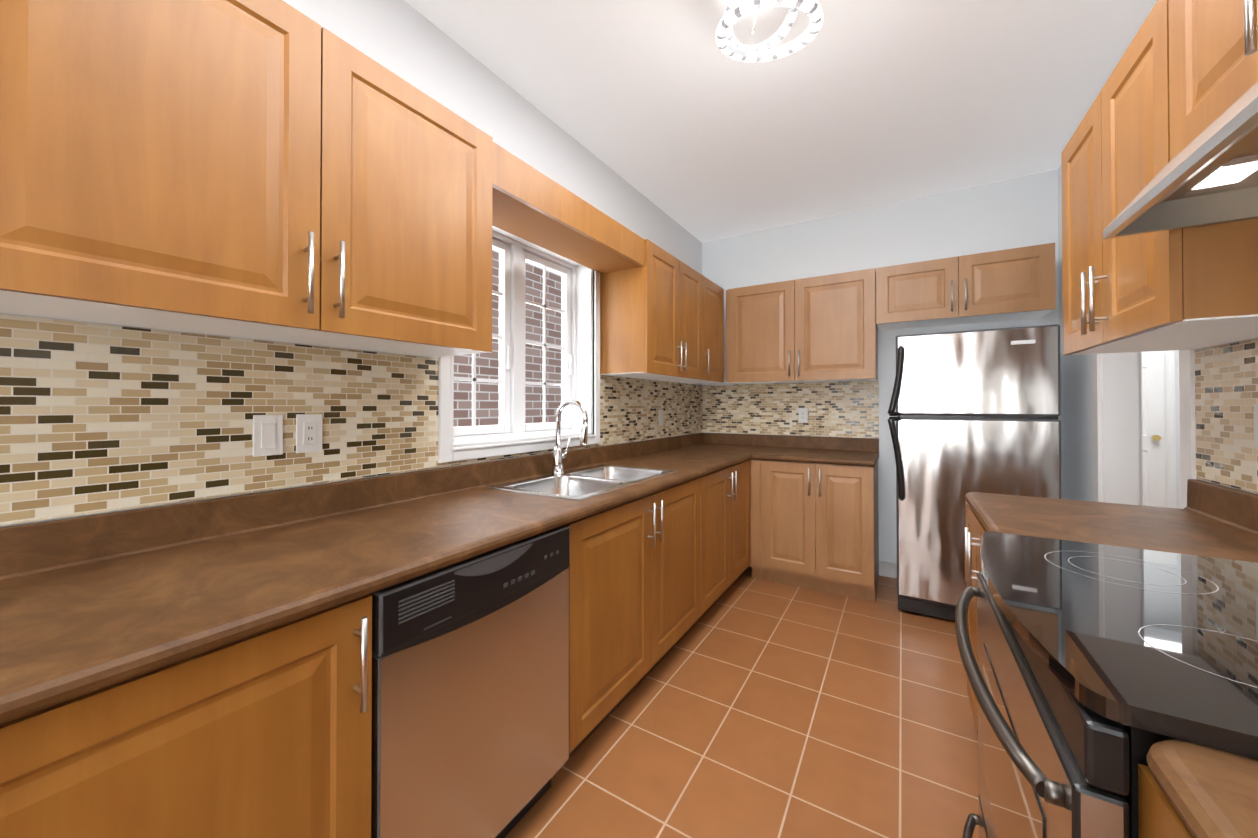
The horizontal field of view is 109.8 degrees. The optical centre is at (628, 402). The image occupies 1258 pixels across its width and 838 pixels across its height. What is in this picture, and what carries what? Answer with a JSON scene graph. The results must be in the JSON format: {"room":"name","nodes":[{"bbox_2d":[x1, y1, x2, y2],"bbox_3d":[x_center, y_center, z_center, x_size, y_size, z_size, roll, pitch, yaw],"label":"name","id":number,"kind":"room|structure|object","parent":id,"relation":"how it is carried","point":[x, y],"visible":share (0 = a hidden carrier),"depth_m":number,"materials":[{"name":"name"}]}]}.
{"room":"kitchen","nodes":[
{"label":"kitchen","id":0,"kind":"room"},
{"bbox_2d":[0,0,701,527],"bbox_3d":[-1.039,-0.104,1.452,0.200,2.740,6.460,0,-1,32],"label":"wall","id":1,"kind":"structure","parent":0,"point":[410,44],"depth_m":1.92,"materials":[{"name":"white paint"}]},
{"bbox_2d":[0,0,359,343],"bbox_3d":[-1.037,-0.555,0.944,0.324,0.746,0.675,0,-1,32],"label":"upper cabinet","id":2,"kind":"object","parent":1,"relation":"attached to","point":[277,170],"depth_m":0.88,"materials":[{"name":"brown wood"}]},
{"bbox_2d":[0,314,701,525],"bbox_3d":[-0.491,0.046,2.141,0.006,0.425,4.410,0,-1,32],"label":"wall tile","id":3,"kind":"structure","parent":1,"relation":"attached to","point":[97,418],"depth_m":1.14,"materials":[{"name":"tile"}]},
{"bbox_2d":[253,415,282,456],"bbox_3d":[-1.026,0.094,1.260,0.008,0.116,0.070,0,-1,32],"label":"light switch","id":4,"kind":"object","parent":3,"relation":"attached to","point":[267,435],"visible":1,"depth_m":1.26,"materials":[{"name":"white plastic"}]},
{"bbox_2d":[296,414,322,452],"bbox_3d":[-0.972,0.095,1.347,0.008,0.116,0.070,0,-1,32],"label":"electrical outlet","id":5,"kind":"object","parent":3,"relation":"attached to","point":[309,427],"visible":1,"depth_m":1.34,"materials":[{"name":"white plastic"}]},
{"bbox_2d":[659,410,663,424],"bbox_3d":[0.242,0.116,3.315,0.008,0.116,0.070,0,-1,32],"label":"outlet","id":6,"kind":"object","parent":3,"relation":"attached to","point":[661,417],"visible":1,"depth_m":3.31,"materials":[{"name":"white plastic"}]},
{"bbox_2d":[308,51,492,356],"bbox_3d":[-0.773,-0.552,1.372,0.324,0.746,0.603,0,-1,32],"label":"upper cabinet","id":7,"kind":"object","parent":1,"relation":"attached to","point":[426,171],"depth_m":1.32,"materials":[{"name":"brown wood"}]},
{"bbox_2d":[438,226,599,462],"bbox_3d":[-0.535,-0.321,2.230,0.211,1.125,1.070,0,-1,32],"label":"window","id":8,"kind":"structure","parent":1,"relation":"in","point":[516,253],"depth_m":2.26,"materials":[{"name":"white"}]},
{"bbox_2d":[492,142,643,273],"bbox_3d":[-0.324,-0.844,2.098,0.289,0.150,1.096,0,-1,32],"label":"valance","id":9,"kind":"object","parent":1,"relation":"attached to","point":[531,204],"visible":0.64,"depth_m":1.96,"materials":[{"name":"brown wood"}]},
{"bbox_2d":[600,239,687,378],"bbox_3d":[0.092,-0.541,2.772,0.324,0.746,0.488,0,-1,32],"label":"upper cabinet","id":10,"kind":"object","parent":1,"relation":"attached to","point":[661,314],"depth_m":2.60,"materials":[{"name":"brown wood"}]},
{"bbox_2d":[648,266,707,382],"bbox_3d":[0.286,-0.538,3.088,0.324,0.746,0.526,0,-1,32],"label":"upper cabinet","id":11,"kind":"object","parent":1,"relation":"attached to","point":[697,283],"depth_m":3.11,"materials":[{"name":"brown wood"}]},
{"bbox_2d":[688,279,723,383],"bbox_3d":[0.499,-0.535,3.432,0.324,0.746,0.554,0,-1,32],"label":"upper cabinet","id":12,"kind":"object","parent":1,"relation":"attached to","point":[715,292],"depth_m":3.40,"materials":[{"name":"brown wood"}]},
{"bbox_2d":[504,567,978,837],"bbox_3d":[1.320,1.295,1.360,4.300,0.060,9.200,0,-1,32],"label":"floor","id":13,"kind":"structure","parent":0,"point":[749,706],"depth_m":1.68,"materials":[{"name":"tile"}]},
{"bbox_2d":[0,594,371,837],"bbox_3d":[-1.068,0.823,0.570,0.653,0.872,1.141,0,-1,32],"label":"base cabinet","id":14,"kind":"object","parent":13,"relation":"on","point":[266,734],"visible":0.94,"depth_m":0.70,"materials":[{"name":"brown wood"}]},
{"bbox_2d":[370,525,569,837],"bbox_3d":[-0.611,0.831,1.324,0.619,0.868,0.611,0,-1,32],"label":"dishwasher","id":15,"kind":"object","parent":13,"relation":"on","point":[470,697],"visible":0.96,"depth_m":1.10,"materials":[{"name":"grey metal"}]},
{"bbox_2d":[566,491,661,757],"bbox_3d":[-0.293,0.833,1.862,0.614,0.872,0.628,0,-1,32],"label":"base cabinet","id":16,"kind":"object","parent":13,"relation":"on","point":[654,577],"depth_m":1.65,"materials":[{"name":"brown wood"}]},
{"bbox_2d":[0,433,763,723],"bbox_3d":[-0.218,0.328,1.965,0.637,0.136,4.402,0,-1,32],"label":"countertop","id":17,"kind":"structure","parent":16,"relation":"on","point":[90,603],"depth_m":0.97,"materials":[{"name":"laminate"}]},
{"bbox_2d":[552,399,587,474],"bbox_3d":[-0.274,0.170,2.153,0.212,0.367,0.100,0,-1,32],"label":"faucet","id":18,"kind":"object","parent":17,"relation":"on","point":[559,455],"visible":1,"depth_m":2.15,"materials":[{"name":"silver metal"}]},
{"bbox_2d":[486,464,677,500],"bbox_3d":[-0.171,0.435,2.064,0.488,0.165,0.828,0,-1,32],"label":"sink","id":19,"kind":"object","parent":17,"relation":"in","point":[579,484],"visible":0.48,"depth_m":2.07,"materials":[{"name":"silver metal"}]},
{"bbox_2d":[662,474,709,658],"bbox_3d":[-0.019,0.837,2.306,0.614,0.872,0.687,0,-1,32],"label":"base cabinet","id":20,"kind":"object","parent":13,"relation":"on","point":[685,506],"depth_m":2.21,"materials":[{"name":"brown wood"}]},
{"bbox_2d":[710,465,733,607],"bbox_3d":[0.246,0.840,2.735,0.614,0.872,0.596,0,-1,32],"label":"base cabinet","id":21,"kind":"object","parent":13,"relation":"on","point":[721,481],"depth_m":2.65,"materials":[{"name":"brown wood"}]},
{"bbox_2d":[734,460,749,582],"bbox_3d":[0.468,0.843,3.095,0.614,0.872,0.520,0,-1,32],"label":"base cabinet","id":22,"kind":"object","parent":13,"relation":"on","point":[741,470],"depth_m":2.99,"materials":[{"name":"brown wood"}]},
{"bbox_2d":[749,459,878,601],"bbox_3d":[1.339,0.844,3.203,0.790,0.872,0.652,0,-1,32],"label":"base cabinet","id":23,"kind":"object","parent":13,"relation":"on","point":[814,526],"visible":0.98,"depth_m":2.94,"materials":[{"name":"brown wood"}]},
{"bbox_2d":[756,435,878,466],"bbox_3d":[1.373,0.338,3.197,0.732,0.136,0.637,0,-1,32],"label":"countertop","id":24,"kind":"structure","parent":23,"relation":"on","point":[809,449],"depth_m":3.30,"materials":[{"name":"laminate"}]},
{"bbox_2d":[887,324,1060,620],"bbox_3d":[2.052,0.436,2.723,0.779,1.680,0.682,0,-1,32],"label":"fridge","id":25,"kind":"object","parent":13,"relation":"on","point":[978,410],"visible":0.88,"depth_m":2.52,"materials":[{"name":"grey metal"}]},
{"bbox_2d":[964,502,986,733],"bbox_3d":[1.386,0.829,1.278,0.653,0.872,0.816,0,-1,32],"label":"base cabinet","id":26,"kind":"object","parent":13,"relation":"on","point":[974,529],"visible":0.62,"depth_m":1.55,"materials":[{"name":"brown wood"}]},
{"bbox_2d":[965,479,1257,562],"bbox_3d":[1.400,0.323,1.276,0.622,0.136,0.821,0,-1,32],"label":"countertop","id":27,"kind":"structure","parent":26,"relation":"on","point":[1213,520],"depth_m":1.27,"materials":[{"name":"laminate"}]},
{"bbox_2d":[955,532,1257,837],"bbox_3d":[0.947,0.727,0.655,0.736,1.065,0.754,0,-1,32],"label":"stove","id":28,"kind":"object","parent":13,"relation":"on","point":[1096,673],"visible":1,"depth_m":0.63,"materials":[{"name":"black glass"}]},
{"bbox_2d":[1138,763,1193,837],"bbox_3d":[0.616,0.818,-0.005,0.614,0.872,0.762,0,-1,32],"label":"base cabinet","id":29,"kind":"object","parent":13,"relation":"on","point":[1158,816],"visible":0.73,"depth_m":0.42,"materials":[{"name":"brown wood"}]},
{"bbox_2d":[1147,739,1257,837],"bbox_3d":[0.460,0.310,-0.248,0.622,0.136,1.346,0,-1,32],"label":"countertop","id":30,"kind":"structure","parent":29,"relation":"on","point":[1209,792],"depth_m":0.40,"materials":[{"name":"laminate"}]},
{"bbox_2d":[405,0,1157,241],"bbox_3d":[1.320,-1.505,1.382,4.300,0.060,9.200,0,-1,32],"label":"ceiling","id":31,"kind":"structure","parent":0,"point":[671,109],"depth_m":2.08,"materials":[{"name":"white paint"}]},
{"bbox_2d":[716,0,822,61],"bbox_3d":[0.475,-1.349,1.515,0.348,0.248,0.345,0,-1,32],"label":"ceiling light","id":32,"kind":"object","parent":31,"relation":"attached to","point":[730,45],"visible":1,"depth_m":1.55,"materials":[{"name":"white glass"}]},
{"bbox_2d":[702,169,1059,577],"bbox_3d":[1.769,-0.088,3.426,2.505,2.740,0.150,0,-1,32],"label":"wall","id":33,"kind":"structure","parent":0,"point":[1018,212],"depth_m":3.24,"materials":[{"name":"white paint"}]},
{"bbox_2d":[702,381,878,437],"bbox_3d":[1.260,0.058,3.647,1.394,0.425,0.006,0,-1,32],"label":"wall tile","id":34,"kind":"structure","parent":33,"relation":"attached to","point":[843,409],"depth_m":3.60,"materials":[{"name":"tile"}]},
{"bbox_2d":[799,408,807,422],"bbox_3d":[1.399,0.107,3.553,0.070,0.116,0.008,0,-1,32],"label":"electrical outlet","id":35,"kind":"object","parent":34,"relation":"attached to","point":[803,415],"visible":1,"depth_m":3.55,"materials":[{"name":"white plastic"}]},
{"bbox_2d":[726,268,877,383],"bbox_3d":[1.301,-0.534,3.409,1.060,0.750,0.362,0,-1,32],"label":"upper cabinet","id":36,"kind":"object","parent":33,"relation":"attached to","point":[824,328],"visible":1,"depth_m":3.25,"materials":[{"name":"brown wood"}]},
{"bbox_2d":[879,560,895,577],"bbox_3d":[3.023,1.231,4.008,1.217,0.110,2.503,0,-1,32],"label":"baseboard","id":37,"kind":"structure","parent":33,"relation":"attached to","point":[887,569],"depth_m":3.24,"materials":[{"name":"white"}]},
{"bbox_2d":[876,243,1055,330],"bbox_3d":[2.138,-0.723,2.893,0.901,0.380,0.362,0,-1,32],"label":"upper cabinet","id":38,"kind":"object","parent":33,"relation":"attached to","point":[1009,284],"visible":1,"depth_m":2.76,"materials":[{"name":"brown wood"}]},
{"bbox_2d":[1058,163,1257,500],"bbox_3d":[1.088,-0.115,0.052,0.120,2.740,6.310,0,-1,32],"label":"wall","id":39,"kind":"structure","parent":0,"point":[1076,436],"depth_m":2.53,"materials":[{"name":"white paint"}]},
{"bbox_2d":[1092,349,1197,508],"bbox_3d":[2.183,0.204,1.823,0.152,2.130,0.900,0,-1,32],"label":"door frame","id":40,"kind":"structure","parent":39,"relation":"attached to","point":[1117,434],"depth_m":2.13,"materials":[{"name":"white wood"}]},
{"bbox_2d":[1061,0,1257,354],"bbox_3d":[1.522,-0.551,1.234,0.363,0.750,0.768,0,-1,32],"label":"upper cabinet","id":41,"kind":"object","parent":39,"relation":"attached to","point":[1191,288],"visible":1,"depth_m":1.14,"materials":[{"name":"brown wood"}]},
{"bbox_2d":[1169,0,1257,160],"bbox_3d":[1.120,-0.731,0.583,0.363,0.400,0.756,0,-1,32],"label":"upper cabinet","id":42,"kind":"object","parent":39,"relation":"attached to","point":[1213,60],"visible":0.79,"depth_m":0.86,"materials":[{"name":"brown wood"}]},
{"bbox_2d":[1103,82,1257,238],"bbox_3d":[1.092,-0.456,0.600,0.430,0.146,0.753,0,-1,32],"label":"range hood","id":43,"kind":"object","parent":42,"relation":"attached to","point":[1208,175],"visible":1,"depth_m":0.86,"materials":[{"name":"silver metal"}]},
{"bbox_2d":[1195,339,1257,492],"bbox_3d":[1.133,0.137,0.244,0.006,0.638,2.889,0,-1,32],"label":"wall tile","id":44,"kind":"structure","parent":39,"relation":"attached to","point":[1226,388],"depth_m":1.33,"materials":[{"name":"tile"}]},
{"bbox_2d":[1253,404,1257,446],"bbox_3d":[1.710,0.064,1.194,0.008,0.116,0.070,0,-1,32],"label":"electrical outlet","id":45,"kind":"object","parent":44,"relation":"attached to","point":[1255,408],"visible":1,"depth_m":1.22,"materials":[{"name":"white plastic"}]},
{"bbox_2d":[1175,350,1179,508],"bbox_3d":[4.767,-0.080,4.473,1.260,2.740,0.100,0,-1,32],"label":"door frame","id":46,"kind":"structure","parent":0,"point":[1177,414],"depth_m":4.16,"materials":[{"name":"white paint"}]},
{"bbox_2d":[1142,350,1175,507],"bbox_3d":[4.735,0.234,4.369,0.910,2.110,0.104,0,-1,32],"label":"hall door","id":47,"kind":"structure","parent":46,"relation":"in","point":[1159,428],"depth_m":4.20,"materials":[{"name":"white wood"}]},
{"label":"outside","id":48,"kind":"structure","parent":0,"visible":0},
{"bbox_2d":[454,249,560,426],"bbox_3d":[-1.563,-0.720,3.273,0.100,4.000,6.000,0,-1,32],"label":"brick","id":49,"kind":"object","parent":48,"point":[487,396],"depth_m":4.18,"materials":[{"name":"brown brick"}]}
]}

